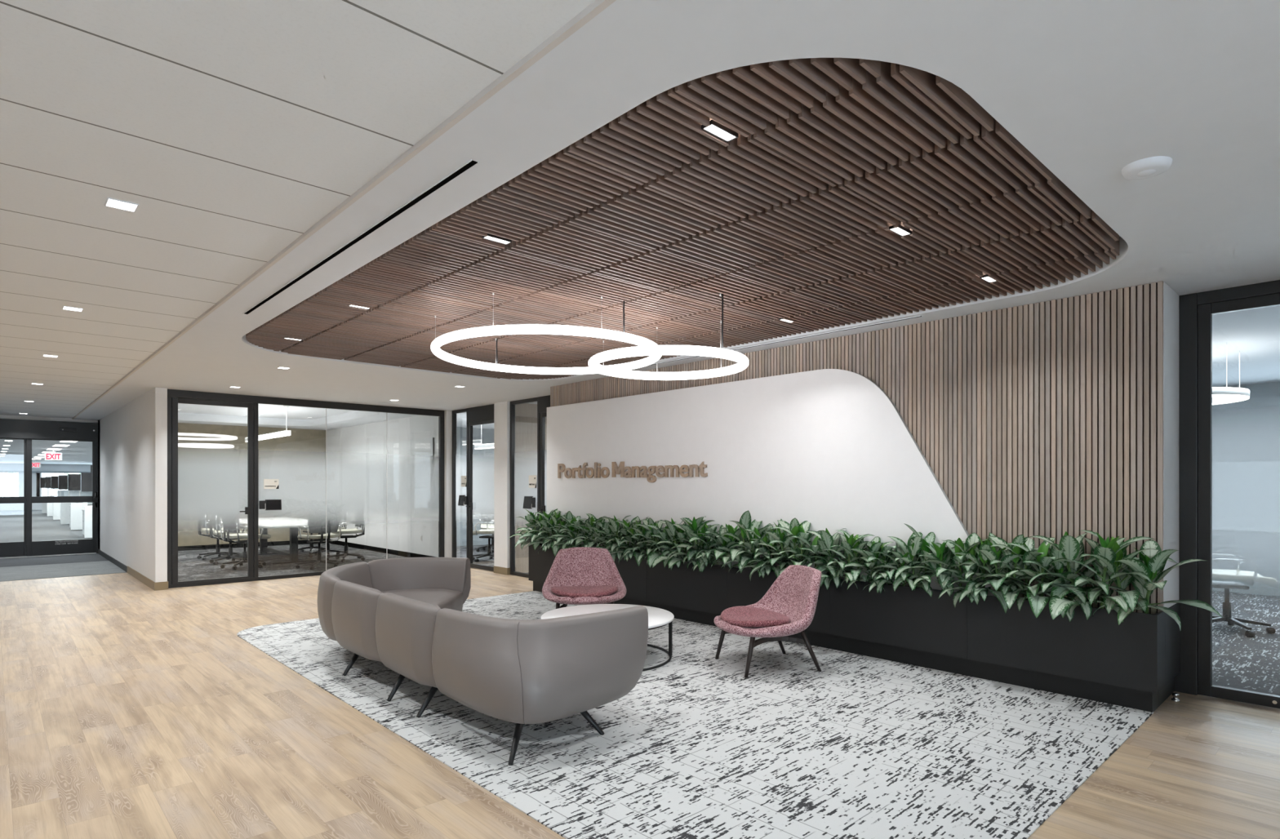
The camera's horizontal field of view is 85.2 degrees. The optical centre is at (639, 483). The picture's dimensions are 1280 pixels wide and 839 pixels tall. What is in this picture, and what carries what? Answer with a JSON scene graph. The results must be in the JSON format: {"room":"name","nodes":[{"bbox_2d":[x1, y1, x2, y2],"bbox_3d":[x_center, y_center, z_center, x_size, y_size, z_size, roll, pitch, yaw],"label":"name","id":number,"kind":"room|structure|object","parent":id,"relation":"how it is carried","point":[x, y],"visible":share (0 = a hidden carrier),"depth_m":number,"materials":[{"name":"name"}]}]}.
{"room":"lobby","nodes":[
{"label":"lobby","id":0,"kind":"room"},
{"bbox_2d":[0,439,92,464],"bbox_3d":[-21.297,-1.170,28.658,20.000,0.100,33.040,0,0,-43],"label":"ceiling","id":1,"kind":"structure","parent":0,"point":[78,452],"depth_m":24.52,"materials":[{"name":"paint"}]},
{"bbox_2d":[0,462,92,511],"bbox_3d":[-32.574,0.150,40.730,20.000,2.700,0.200,0,0,-43],"label":"wall","id":2,"kind":"structure","parent":0,"point":[4,468],"depth_m":39.27,"materials":[{"name":"white paint"}]},
{"bbox_2d":[0,510,95,558],"bbox_3d":[-21.297,1.550,28.658,20.000,0.100,33.040,0,0,-43],"label":"floor","id":3,"kind":"structure","parent":0,"point":[44,528],"depth_m":22.78,"materials":[{"name":"carpet"}]},
{"bbox_2d":[40,477,80,513],"bbox_3d":[-29.181,0.600,35.538,2.250,1.800,1.420,0,0,-43],"label":"workstation","id":4,"kind":"object","parent":3,"relation":"on","point":[44,505],"visible":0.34,"depth_m":34.56,"materials":[{"name":"white laminate"}]},
{"bbox_2d":[44,476,92,515],"bbox_3d":[-26.314,0.600,32.469,2.250,1.800,1.420,0,0,-43],"label":"workstation","id":5,"kind":"object","parent":3,"relation":"on","point":[47,479],"visible":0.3,"depth_m":31.50,"materials":[{"name":"white laminate"}]},
{"bbox_2d":[44,476,53,496],"bbox_3d":[-26.704,0.220,31.677,0.600,1.040,0.075,0,0,-43],"label":"monitor","id":6,"kind":"object","parent":5,"relation":"on","point":[47,479],"depth_m":31.53,"materials":[{"name":"metal"}]},
{"bbox_2d":[51,475,92,519],"bbox_3d":[-23.447,0.600,29.400,2.250,1.800,1.420,0,0,-43],"label":"workstation","id":7,"kind":"object","parent":3,"relation":"on","point":[55,479],"visible":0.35,"depth_m":28.41,"materials":[{"name":"white laminate"}]},
{"bbox_2d":[51,475,61,496],"bbox_3d":[-23.837,0.220,28.608,0.600,1.040,0.075,0,0,-43],"label":"monitor","id":8,"kind":"object","parent":7,"relation":"on","point":[55,479],"depth_m":28.46,"materials":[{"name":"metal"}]},
{"bbox_2d":[58,475,92,524],"bbox_3d":[-20.580,0.600,26.331,2.250,1.800,1.420,0,0,-43],"label":"workstation","id":9,"kind":"object","parent":3,"relation":"on","point":[63,479],"visible":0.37,"depth_m":25.25,"materials":[{"name":"white laminate"}]},
{"bbox_2d":[58,475,69,496],"bbox_3d":[-20.970,0.220,25.539,0.600,1.040,0.075,0,0,-43],"label":"monitor","id":10,"kind":"object","parent":9,"relation":"on","point":[63,479],"depth_m":25.40,"materials":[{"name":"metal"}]},
{"bbox_2d":[67,474,92,529],"bbox_3d":[-17.713,0.600,23.261,2.250,1.800,1.420,0,0,-43],"label":"workstation","id":11,"kind":"object","parent":3,"relation":"on","point":[73,480],"visible":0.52,"depth_m":22.20,"materials":[{"name":"white laminate"}]},
{"bbox_2d":[67,474,80,496],"bbox_3d":[-18.103,0.220,22.470,0.600,1.040,0.075,0,0,-43],"label":"monitor","id":12,"kind":"object","parent":11,"relation":"on","point":[73,480],"depth_m":22.35,"materials":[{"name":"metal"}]},
{"bbox_2d":[80,472,92,537],"bbox_3d":[-14.710,0.600,20.046,2.250,1.800,1.420,0,0,-43],"label":"workstation","id":13,"kind":"object","parent":3,"relation":"on","point":[86,477],"visible":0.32,"depth_m":18.91,"materials":[{"name":"white laminate"}]},
{"bbox_2d":[80,472,92,491],"bbox_3d":[-15.099,0.220,19.254,0.600,1.040,0.075,0,0,-43],"label":"monitor","id":14,"kind":"object","parent":13,"relation":"on","point":[86,477],"depth_m":19.10,"materials":[{"name":"metal"}]},
{"bbox_2d":[0,414,97,422],"bbox_3d":[-13.092,-1.381,13.641,3.890,0.178,0.110,0,0,-43],"label":"wall header","id":15,"kind":"structure","parent":0,"point":[2,416],"depth_m":14.34,"materials":[{"name":"white paint"}]},
{"bbox_2d":[0,418,98,557],"bbox_3d":[-13.040,0.104,13.586,3.890,2.792,0.260,0,0,-43],"label":"door","id":16,"kind":"structure","parent":15,"relation":"in","point":[27,430],"depth_m":14.31,"materials":[{"name":"black metal"}]},
{"bbox_2d":[97,420,100,550],"bbox_3d":[-7.053,0.050,19.042,12.310,2.900,0.460,0,0,-43],"label":"wall","id":17,"kind":"structure","parent":0,"point":[99,422],"depth_m":14.78,"materials":[{"name":"white paint"}]},
{"bbox_2d":[97,386,167,582],"bbox_3d":[-9.180,0.075,12.406,0.140,2.850,7.135,0,0,-43],"label":"wall","id":18,"kind":"structure","parent":0,"point":[133,455],"depth_m":10.93,"materials":[{"name":"white paint"}]},
{"bbox_2d":[97,548,168,591],"bbox_3d":[-9.155,1.444,12.379,0.164,0.113,7.088,0,0,-43],"label":"baseboard","id":19,"kind":"structure","parent":18,"relation":"attached to","point":[154,586],"depth_m":10.84,"materials":[{"name":"brown wood"}]},
{"bbox_2d":[177,422,325,546],"bbox_3d":[-9.544,-0.050,16.209,4.520,3.100,0.120,0,0,-43],"label":"wall","id":20,"kind":"structure","parent":0,"point":[192,437],"depth_m":16.23,"materials":[{"name":"beige paint"}]},
{"bbox_2d":[177,538,325,551],"bbox_3d":[-9.551,1.450,16.110,4.375,0.100,0.015,0,0,-43],"label":"baseboard","id":21,"kind":"structure","parent":20,"relation":"attached to","point":[300,542],"depth_m":16.11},
{"bbox_2d":[177,403,355,419],"bbox_3d":[-7.425,-1.535,13.844,4.390,0.050,6.430,0,0,-43],"label":"ceiling","id":22,"kind":"structure","parent":0,"point":[265,411],"depth_m":14.47,"materials":[{"name":"paint"}]},
{"bbox_2d":[244,405,291,442],"bbox_3d":[-7.785,-1.220,14.486,0.110,0.580,3.000,0,0,-43],"label":"linear pendant","id":23,"kind":"object","parent":22,"relation":"hanging from","point":[282,433],"visible":0.66,"depth_m":13.93,"materials":[{"name":"white paint"}]},
{"bbox_2d":[0,0,595,417],"bbox_3d":[-5.736,-1.421,5.453,3.462,0.098,22.200,0,0,-43],"label":"ceiling","id":24,"kind":"structure","parent":0,"point":[233,128],"depth_m":2.76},
{"bbox_2d":[104,197,138,212],"bbox_3d":[-2.550,-1.375,3.421,0.124,0.015,0.124,0,0,-43],"label":"recessed light","id":25,"kind":"object","parent":24,"relation":"attached to","point":[111,202],"visible":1,"depth_m":3.42,"materials":[{"name":"paint"}]},
{"bbox_2d":[326,415,438,557],"bbox_3d":[-5.766,-0.050,15.373,0.120,3.100,6.500,0,0,-43],"label":"wall","id":26,"kind":"structure","parent":0,"point":[403,535],"depth_m":14.67,"materials":[{"name":"white paint"}]},
{"bbox_2d":[329,539,437,557],"bbox_3d":[-5.785,1.450,15.294,0.015,0.100,6.350,0,0,-43],"label":"baseboard","id":27,"kind":"structure","parent":26,"relation":"attached to","point":[406,554],"depth_m":15.09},
{"bbox_2d":[351,437,433,459],"bbox_3d":[-5.377,-0.200,14.849,0.016,1.360,4.156,0,0,-43],"label":"whiteboard","id":28,"kind":"object","parent":26,"relation":"attached to","point":[423,448],"visible":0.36,"depth_m":14.42,"materials":[{"name":"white glass"}]},
{"bbox_2d":[444,410,452,557],"bbox_3d":[-3.554,0.075,12.916,0.160,2.850,0.130,0,0,-43],"label":"wall","id":29,"kind":"structure","parent":0,"point":[447,414],"depth_m":12.85,"materials":[{"name":"white paint"}]},
{"bbox_2d":[167,389,444,588],"bbox_3d":[-5.213,0.075,11.422,4.305,2.850,0.070,0,0,-43],"label":"glass partition","id":30,"kind":"structure","parent":29,"relation":"in","point":[326,488],"depth_m":11.54,"materials":[{"name":"black metal"}]},
{"bbox_2d":[171,397,253,584],"bbox_3d":[-6.331,0.129,10.341,1.055,2.727,0.102,0,0,-43],"label":"door","id":31,"kind":"structure","parent":30,"relation":"attached to","point":[207,489],"depth_m":10.35,"materials":[{"name":"black metal"}]},
{"bbox_2d":[258,499,281,510],"bbox_3d":[-5.756,0.333,10.831,0.315,0.165,0.037,0,0,-43],"label":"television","id":32,"kind":"object","parent":30,"relation":"attached to","point":[267,504],"visible":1,"depth_m":10.82,"materials":[{"name":"black glass"}]},
{"bbox_2d":[452,408,468,558],"bbox_3d":[-3.259,0.075,12.696,0.070,2.850,0.595,0,0,-43],"label":"window","id":33,"kind":"structure","parent":29,"relation":"in","point":[460,467],"depth_m":12.81,"materials":[{"name":"black metal"}]},
{"bbox_2d":[466,404,493,571],"bbox_3d":[-2.741,0.070,12.109,0.114,2.840,0.970,0,0,-43],"label":"door","id":34,"kind":"structure","parent":33,"relation":"attached to","point":[481,470],"depth_m":12.23,"materials":[{"name":"black metal"}]},
{"bbox_2d":[456,426,493,546],"bbox_3d":[-4.187,0.075,16.820,4.155,2.850,0.100,0,0,-43],"label":"wall","id":35,"kind":"structure","parent":0,"point":[480,436],"depth_m":16.91,"materials":[{"name":"grey paint"}]},
{"bbox_2d":[515,403,546,573],"bbox_3d":[-0.577,0.075,13.029,4.255,2.850,0.110,0,0,-43],"label":"wall","id":36,"kind":"structure","parent":0,"point":[526,414],"depth_m":11.68,"materials":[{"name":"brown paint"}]},
{"bbox_2d":[0,542,1279,838],"bbox_3d":[-1.559,1.550,9.286,14.800,0.100,22.100,0,0,-43],"label":"floor","id":37,"kind":"structure","parent":0,"point":[130,709],"depth_m":4.04,"materials":[{"name":"brown wood"}]},
{"bbox_2d":[0,553,108,567],"bbox_3d":[-12.321,1.497,12.886,3.785,0.006,1.945,0,0,-43],"label":"carpet","id":38,"kind":"object","parent":37,"relation":"on","point":[45,560],"visible":1,"depth_m":13.52,"materials":[{"name":"carpet"}]},
{"bbox_2d":[0,560,126,582],"bbox_3d":[-10.835,1.497,11.295,3.785,0.006,2.400,0,0,-43],"label":"mat","id":39,"kind":"object","parent":37,"relation":"on","point":[90,568],"visible":1,"depth_m":11.88,"materials":[{"name":"grey carpet"}]},
{"bbox_2d":[197,524,239,560],"bbox_3d":[-8.418,0.932,13.894,0.727,1.134,0.722,0,0,45],"label":"chair","id":40,"kind":"object","parent":37,"relation":"on","point":[206,530],"visible":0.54,"depth_m":13.77,"materials":[{"name":"silver metal"}]},
{"bbox_2d":[208,524,247,564],"bbox_3d":[-7.734,0.932,13.162,0.722,1.134,0.727,0,0,-41],"label":"chair","id":41,"kind":"object","parent":37,"relation":"on","point":[217,532],"visible":0.55,"depth_m":13.02,"materials":[{"name":"silver metal"}]},
{"bbox_2d":[219,524,271,569],"bbox_3d":[-7.054,0.932,12.434,0.727,1.134,0.722,0,0,32],"label":"chair","id":42,"kind":"object","parent":37,"relation":"on","point":[229,528],"visible":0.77,"depth_m":12.26,"materials":[{"name":"silver metal"}]},
{"bbox_2d":[242,521,343,564],"bbox_3d":[-7.239,1.127,13.902,1.300,0.745,3.500,0,0,-43],"label":"conference table","id":43,"kind":"object","parent":37,"relation":"on","point":[264,549],"visible":0.56,"depth_m":13.14,"materials":[{"name":"white laminate"}]},
{"bbox_2d":[295,520,341,570],"bbox_3d":[-5.721,0.932,12.396,0.727,1.134,0.722,0,0,-43],"label":"chair","id":44,"kind":"object","parent":37,"relation":"on","point":[319,526],"visible":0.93,"depth_m":12.23,"materials":[{"name":"beige plastic"}]},
{"bbox_2d":[324,520,365,562],"bbox_3d":[-5.754,0.932,13.583,0.722,1.134,0.727,0,0,-33],"label":"chair","id":45,"kind":"object","parent":37,"relation":"on","point":[358,523],"visible":0.67,"depth_m":13.54,"materials":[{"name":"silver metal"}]},
{"bbox_2d":[472,520,493,562],"bbox_3d":[-2.948,0.932,13.547,0.722,1.134,0.727,0,0,12],"label":"chair","id":46,"kind":"object","parent":37,"relation":"on","point":[487,531],"visible":0.39,"depth_m":13.39,"materials":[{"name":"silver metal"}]},
{"bbox_2d":[475,518,493,552],"bbox_3d":[-3.258,0.932,15.415,0.727,1.134,0.722,0,0,-13],"label":"chair","id":47,"kind":"object","parent":37,"relation":"on","point":[483,526],"visible":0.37,"depth_m":15.29,"materials":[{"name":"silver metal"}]},
{"bbox_2d":[493,401,510,568],"bbox_3d":[-2.267,0.075,11.611,0.140,2.850,0.405,0,0,-43],"label":"wall pier","id":48,"kind":"object","parent":37,"relation":"on","point":[501,410],"visible":0.71,"depth_m":11.52,"materials":[{"name":"white paint"}]},
{"bbox_2d":[510,396,539,577],"bbox_3d":[-1.831,0.075,11.167,0.070,2.850,0.840,0,0,-43],"label":"window","id":49,"kind":"structure","parent":48,"relation":"attached to","point":[521,467],"depth_m":11.31,"materials":[{"name":"black metal"}]},
{"bbox_2d":[537,395,550,541],"bbox_3d":[-1.205,0.070,10.465,0.114,2.840,1.040,0,0,-43],"label":"door","id":50,"kind":"structure","parent":49,"relation":"attached to","point":[544,401],"depth_m":10.79,"materials":[{"name":"black metal"}]},
{"bbox_2d":[236,591,1153,838],"bbox_3d":[-0.426,1.497,5.829,3.785,0.006,7.040,0,0,-43],"label":"carpet","id":51,"kind":"object","parent":37,"relation":"on","point":[859,747],"visible":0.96,"depth_m":4.05,"materials":[{"name":"grey carpet"}]},
{"bbox_2d":[316,557,648,765],"bbox_3d":[-1.541,1.134,5.427,1.541,0.734,4.087,0,0,-32],"label":"sofa","id":52,"kind":"object","parent":51,"relation":"on","point":[406,615],"visible":1,"depth_m":4.10,"materials":[{"name":"grey leather"}]},
{"bbox_2d":[316,561,372,640],"bbox_3d":[-2.654,1.031,6.196,0.355,0.528,1.365,0,0,-12],"label":"cushion","id":53,"kind":"object","parent":52,"relation":"on","point":[360,573],"depth_m":5.82,"materials":[{"name":"leather"}]},
{"bbox_2d":[331,580,383,662],"bbox_3d":[-2.103,1.031,5.251,0.222,0.528,0.846,0,0,-43],"label":"cushion","id":54,"kind":"object","parent":52,"relation":"on","point":[354,606],"depth_m":5.09,"materials":[{"name":"leather"}]},
{"bbox_2d":[375,592,439,688],"bbox_3d":[-1.525,1.031,4.633,0.222,0.528,0.848,0,0,-43],"label":"cushion","id":55,"kind":"object","parent":52,"relation":"on","point":[405,626],"depth_m":4.47,"materials":[{"name":"leather"}]},
{"bbox_2d":[367,557,471,604],"bbox_3d":[-2.258,1.031,7.130,1.017,0.528,0.363,0,0,-13],"label":"cushion","id":56,"kind":"object","parent":52,"relation":"on","point":[403,576],"depth_m":7.10,"materials":[{"name":"leather"}]},
{"bbox_2d":[382,588,462,611],"bbox_3d":[-2.181,1.181,6.301,0.932,0.237,1.630,0,0,-5],"label":"seat cushion","id":57,"kind":"object","parent":52,"relation":"on","point":[450,598],"depth_m":6.70,"materials":[{"name":"leather"}]},
{"bbox_2d":[431,605,648,724],"bbox_3d":[-0.596,1.031,4.013,1.322,0.528,0.740,0,0,-3],"label":"sofa back","id":58,"kind":"object","parent":52,"relation":"on","point":[516,671],"depth_m":3.88,"materials":[{"name":"leather"}]},
{"bbox_2d":[542,546,626,608],"bbox_3d":[-0.576,1.096,7.212,0.876,0.807,0.829,0,0,-6],"label":"lounge chair","id":59,"kind":"object","parent":51,"relation":"on","point":[580,575],"visible":0.93,"depth_m":7.41,"materials":[{"name":"pink fabric"}]},
{"bbox_2d":[540,604,674,671],"bbox_3d":[-0.278,1.313,5.981,1.140,0.361,1.140,0,0,-43],"label":"coffee table","id":60,"kind":"object","parent":51,"relation":"on","point":[657,617],"visible":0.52,"depth_m":6.07,"materials":[{"name":"white laminate"}]},
{"bbox_2d":[713,564,822,678],"bbox_3d":[1.040,1.096,5.725,0.829,0.807,0.876,0,0,-16],"label":"lounge chair","id":61,"kind":"object","parent":51,"relation":"on","point":[788,607],"visible":1,"depth_m":5.62,"materials":[{"name":"pink fabric"}]},
{"bbox_2d":[613,555,777,626],"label":"planter","id":62,"kind":"object","parent":37,"relation":"on","point":[695,596],"depth_m":7.47,"materials":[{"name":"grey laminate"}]},
{"bbox_2d":[508,508,552,550],"bbox_3d":[-1.509,0.638,9.598,0.430,0.587,0.803,0,0,-43],"label":"plant","id":63,"kind":"object","parent":62,"relation":"on","point":[531,519],"visible":0.66,"depth_m":9.59,"materials":[{"name":"green plant"}]},
{"bbox_2d":[525,508,568,555],"bbox_3d":[-1.275,0.645,9.323,0.472,0.626,0.832,0,0,-43],"label":"plant","id":64,"kind":"object","parent":62,"relation":"on","point":[553,519],"visible":0.8,"depth_m":9.33,"materials":[{"name":"green plant"}]},
{"bbox_2d":[542,511,584,549],"bbox_3d":[-1.014,0.641,9.110,0.360,0.575,0.801,0,0,-43],"label":"plant","id":65,"kind":"object","parent":62,"relation":"on","point":[569,515],"visible":0.51,"depth_m":9.09,"materials":[{"name":"green plant"}]},
{"bbox_2d":[548,514,598,548],"bbox_3d":[-0.818,0.669,8.863,0.424,0.525,0.914,0,0,-43],"label":"plant","id":66,"kind":"object","parent":62,"relation":"on","point":[573,522],"visible":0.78,"depth_m":8.90,"materials":[{"name":"green plant"}]},
{"bbox_2d":[573,513,620,549],"bbox_3d":[-0.529,0.656,8.559,0.414,0.551,0.834,0,0,-43],"label":"plant","id":67,"kind":"object","parent":62,"relation":"on","point":[593,526],"visible":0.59,"depth_m":8.62,"materials":[{"name":"green plant"}]},
{"bbox_2d":[586,515,631,562],"bbox_3d":[-0.417,0.663,8.375,0.501,0.569,0.800,0,0,-43],"label":"plant","id":68,"kind":"object","parent":62,"relation":"on","point":[615,526],"visible":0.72,"depth_m":8.34,"materials":[{"name":"green plant"}]},
{"bbox_2d":[604,515,652,566],"bbox_3d":[-0.171,0.671,8.163,0.425,0.564,0.750,0,0,-43],"label":"plant","id":69,"kind":"object","parent":62,"relation":"on","point":[628,532],"visible":0.77,"depth_m":8.18,"materials":[{"name":"green plant"}]},
{"bbox_2d":[620,517,666,564],"bbox_3d":[0.076,0.657,7.916,0.399,0.544,0.745,0,0,-43],"label":"plant","id":70,"kind":"object","parent":62,"relation":"on","point":[647,531],"visible":0.7,"depth_m":7.93,"materials":[{"name":"green plant"}]},
{"bbox_2d":[638,517,695,570],"bbox_3d":[0.238,0.661,7.672,0.504,0.573,0.806,0,0,-43],"label":"plant","id":71,"kind":"object","parent":62,"relation":"on","point":[654,558],"visible":0.75,"depth_m":7.62,"materials":[{"name":"green plant"}]},
{"bbox_2d":[656,516,713,572],"bbox_3d":[0.456,0.640,7.493,0.441,0.586,0.888,0,0,-43],"label":"plant","id":72,"kind":"object","parent":62,"relation":"on","point":[689,527],"visible":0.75,"depth_m":7.41,"materials":[{"name":"green plant"}]},
{"bbox_2d":[669,520,743,572],"bbox_3d":[0.720,0.657,7.206,0.446,0.552,0.962,0,0,-43],"label":"plant","id":73,"kind":"object","parent":62,"relation":"on","point":[708,531],"visible":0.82,"depth_m":7.22,"materials":[{"name":"green plant"}]},
{"bbox_2d":[702,510,772,573],"bbox_3d":[0.952,0.599,6.979,0.418,0.668,0.930,0,0,-43],"label":"plant","id":74,"kind":"object","parent":62,"relation":"on","point":[734,535],"visible":0.73,"depth_m":6.98,"materials":[{"name":"green plant"}]},
{"bbox_2d":[728,523,792,581],"bbox_3d":[1.150,0.673,6.751,0.420,0.557,0.740,0,0,-43],"label":"plant","id":75,"kind":"object","parent":62,"relation":"on","point":[764,537],"visible":0.7,"depth_m":6.77,"materials":[{"name":"green plant"}]},
{"bbox_2d":[749,518,830,577],"bbox_3d":[1.383,0.624,6.492,0.453,0.618,0.847,0,0,-43],"label":"plant","id":76,"kind":"object","parent":62,"relation":"on","point":[783,538],"visible":0.83,"depth_m":6.52,"materials":[{"name":"green plant"}]},
{"bbox_2d":[786,528,857,590],"bbox_3d":[1.564,0.671,6.263,0.484,0.550,0.774,0,0,-43],"label":"plant","id":77,"kind":"object","parent":62,"relation":"on","point":[824,540],"visible":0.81,"depth_m":6.22,"materials":[{"name":"green plant"}]},
{"bbox_2d":[804,579,1164,712],"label":"planter","id":78,"kind":"object","parent":37,"relation":"on","point":[1102,655],"depth_m":5.18,"materials":[{"name":"black metal"}]},
{"bbox_2d":[820,529,904,591],"bbox_3d":[1.893,0.672,5.978,0.387,0.515,0.779,0,0,-43],"label":"plant","id":79,"kind":"object","parent":78,"relation":"on","point":[852,547],"visible":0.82,"depth_m":6.03,"materials":[{"name":"green plant"}]},
{"bbox_2d":[840,536,930,593],"bbox_3d":[2.061,0.693,5.800,0.381,0.472,0.822,0,0,-43],"label":"plant","id":80,"kind":"object","parent":78,"relation":"on","point":[888,556],"visible":0.82,"depth_m":5.82,"materials":[{"name":"green plant"}]},
{"bbox_2d":[870,523,973,597],"bbox_3d":[2.264,0.628,5.592,0.377,0.603,0.840,0,0,-43],"label":"plant","id":81,"kind":"object","parent":78,"relation":"on","point":[919,548],"visible":0.77,"depth_m":5.63,"materials":[{"name":"green plant"}]},
{"bbox_2d":[917,532,1021,613],"bbox_3d":[2.488,0.669,5.315,0.428,0.567,0.754,0,0,-43],"label":"plant","id":82,"kind":"object","parent":78,"relation":"on","point":[962,553],"visible":0.84,"depth_m":5.34,"materials":[{"name":"green plant"}]},
{"bbox_2d":[955,532,1071,610],"bbox_3d":[2.707,0.647,5.091,0.416,0.567,0.776,0,0,-43],"label":"plant","id":83,"kind":"object","parent":78,"relation":"on","point":[1001,556],"visible":0.79,"depth_m":5.11,"materials":[{"name":"green plant"}]},
{"bbox_2d":[984,531,1111,622],"bbox_3d":[2.837,0.642,4.869,0.546,0.620,0.872,0,0,-43],"label":"plant","id":84,"kind":"object","parent":78,"relation":"on","point":[1070,548],"visible":0.87,"depth_m":4.82,"materials":[{"name":"green plant"}]},
{"bbox_2d":[1050,529,1222,631],"bbox_3d":[3.204,0.628,4.541,0.462,0.614,0.929,0,0,-43],"label":"plant","id":85,"kind":"object","parent":78,"relation":"on","point":[1112,563],"visible":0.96,"depth_m":4.59,"materials":[{"name":"green plant"}]},
{"bbox_2d":[1212,571,1278,637],"bbox_3d":[6.020,0.932,7.111,0.722,1.134,0.727,0,0,27],"label":"chair","id":86,"kind":"object","parent":37,"relation":"on","point":[1227,616],"visible":0.38,"depth_m":6.97,"materials":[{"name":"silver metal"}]},
{"bbox_2d":[73,0,1279,430],"bbox_3d":[-0.288,-1.450,10.473,11.322,0.200,22.100,0,0,-43],"label":"ceiling","id":87,"kind":"structure","parent":0,"point":[789,218],"depth_m":3.34,"materials":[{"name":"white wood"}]},
{"bbox_2d":[71,0,616,419],"bbox_3d":[-4.426,-1.375,6.594,0.023,0.050,22.080,0,0,-43],"label":"trim","id":88,"kind":"structure","parent":87,"relation":"attached to","point":[596,7],"depth_m":2.73,"materials":[{"name":"paint"}]},
{"bbox_2d":[242,159,479,315],"bbox_3d":[-1.915,-1.357,4.219,0.038,0.025,3.588,0,0,-43],"label":"ceiling vent","id":89,"kind":"object","parent":87,"relation":"in","point":[469,164],"visible":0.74,"depth_m":3.64,"materials":[{"name":"metal"}]},
{"bbox_2d":[482,233,511,244],"bbox_3d":[-0.801,-1.371,3.897,0.156,0.015,0.056,0,0,-43],"label":"recessed light","id":90,"kind":"object","parent":87,"relation":"in","point":[490,237],"visible":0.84,"depth_m":3.89,"materials":[{"name":"white plastic"}]},
{"bbox_2d":[431,293,662,374],"bbox_3d":[-0.764,-1.244,5.828,1.897,0.376,1.897,0,0,-25],"label":"pendant","id":91,"kind":"object","parent":87,"relation":"hanging from","point":[446,338],"visible":0.91,"depth_m":5.20,"materials":[{"name":"metal"}]},
{"bbox_2d":[587,293,748,380],"bbox_3d":[0.221,-1.166,5.462,1.254,0.532,1.254,0,0,-43],"label":"pendant","id":92,"kind":"object","parent":87,"relation":"hanging from","point":[649,350],"visible":0.99,"depth_m":5.11,"materials":[{"name":"metal"}]},
{"bbox_2d":[701,120,738,142],"bbox_3d":[0.311,-1.371,2.706,0.156,0.015,0.056,0,0,-43],"label":"recessed light","id":93,"kind":"object","parent":87,"relation":"in","point":[716,129],"visible":0.96,"depth_m":2.70,"materials":[{"name":"white plastic"}]},
{"bbox_2d":[731,315,921,351],"bbox_3d":[1.595,-1.357,6.309,0.058,0.025,1.958,0,0,-43],"label":"ceiling vent","id":94,"kind":"object","parent":87,"relation":"in","point":[894,321],"depth_m":6.20,"materials":[{"name":"metal"}]},
{"bbox_2d":[888,224,911,236],"bbox_3d":[1.409,-1.371,3.765,0.156,0.015,0.056,0,0,-43],"label":"recessed light","id":95,"kind":"object","parent":87,"relation":"in","point":[901,231],"visible":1,"depth_m":3.76,"materials":[{"name":"white plastic"}]},
{"bbox_2d":[1121,155,1172,180],"bbox_3d":[2.152,-1.332,2.955,0.176,0.036,0.176,0,0,-43],"label":"smoke detector","id":96,"kind":"object","parent":87,"relation":"attached to","point":[1148,167],"visible":1,"depth_m":2.92,"materials":[{"name":"paint"}]},
{"bbox_2d":[1212,342,1249,404],"bbox_3d":[5.553,-1.095,7.240,1.200,0.510,1.200,0,0,-43],"label":"pendant","id":97,"kind":"object","parent":87,"relation":"hanging from","point":[1220,395],"visible":0.36,"depth_m":6.69,"materials":[{"name":"white paint"}]},
{"bbox_2d":[1158,678,1173,706],"bbox_3d":[1.324,1.427,7.351,0.499,0.147,6.865,0,0,-43],"label":"baseboard","id":98,"kind":"structure","parent":0,"point":[1168,689],"depth_m":4.83,"materials":[{"name":"black"}]},
{"bbox_2d":[1163,281,1180,685],"bbox_3d":[1.326,0.002,7.349,0.499,2.703,6.930,0,0,-43],"label":"wall","id":99,"kind":"structure","parent":0,"point":[1171,298],"depth_m":4.80,"materials":[{"name":"white paint"}]},
{"bbox_2d":[550,280,1163,614],"bbox_3d":[1.127,-0.225,7.172,0.032,2.250,6.928,0,0,-43],"label":"cladding","id":100,"kind":"object","parent":99,"relation":"attached to","point":[1043,419],"visible":0.55,"depth_m":5.22,"materials":[{"name":"brown wood"}]},
{"bbox_2d":[546,368,1000,596],"bbox_3d":[0.753,-0.093,7.520,0.038,1.946,5.979,0,0,-43],"label":"panel","id":101,"kind":"object","parent":100,"relation":"attached to","point":[829,449],"visible":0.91,"depth_m":6.97,"materials":[{"name":"white paint"}]},
{"bbox_2d":[557,461,707,482],"bbox_3d":[-0.194,-0.141,8.484,0.024,0.261,2.684,0,0,-43],"label":"sign","id":102,"kind":"object","parent":101,"relation":"attached to","point":[597,472],"depth_m":8.35,"materials":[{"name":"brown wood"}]},
{"bbox_2d":[1212,382,1279,420],"bbox_3d":[9.205,-0.825,8.530,0.100,1.050,6.300,0,0,-43],"label":"wall","id":103,"kind":"structure","parent":0,"point":[1264,401],"depth_m":9.40,"materials":[{"name":"grey paint"}]},
{"bbox_2d":[1212,574,1279,596],"bbox_3d":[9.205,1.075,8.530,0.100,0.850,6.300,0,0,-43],"label":"baseboard","id":104,"kind":"structure","parent":0,"point":[1259,588],"depth_m":9.38,"materials":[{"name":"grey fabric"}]},
{"bbox_3d":[5.842,0.075,2.960,0.080,2.850,2.750,0,0,-43],"label":"wall","id":105,"kind":"structure","parent":0,"visible":0},
{"bbox_2d":[1173,280,1279,695],"bbox_3d":[4.385,0.075,4.513,0.090,2.850,1.510,0,0,-43],"label":"door frame","id":106,"kind":"structure","parent":105,"relation":"in","point":[1186,682],"depth_m":4.96,"materials":[{"name":"black metal"}]},
{"bbox_2d":[1197,293,1279,708],"bbox_3d":[4.397,0.115,4.480,0.064,2.758,1.264,0,0,-43],"label":"door","id":107,"kind":"structure","parent":106,"relation":"attached to","point":[1238,460],"depth_m":4.82,"materials":[{"name":"black metal"}]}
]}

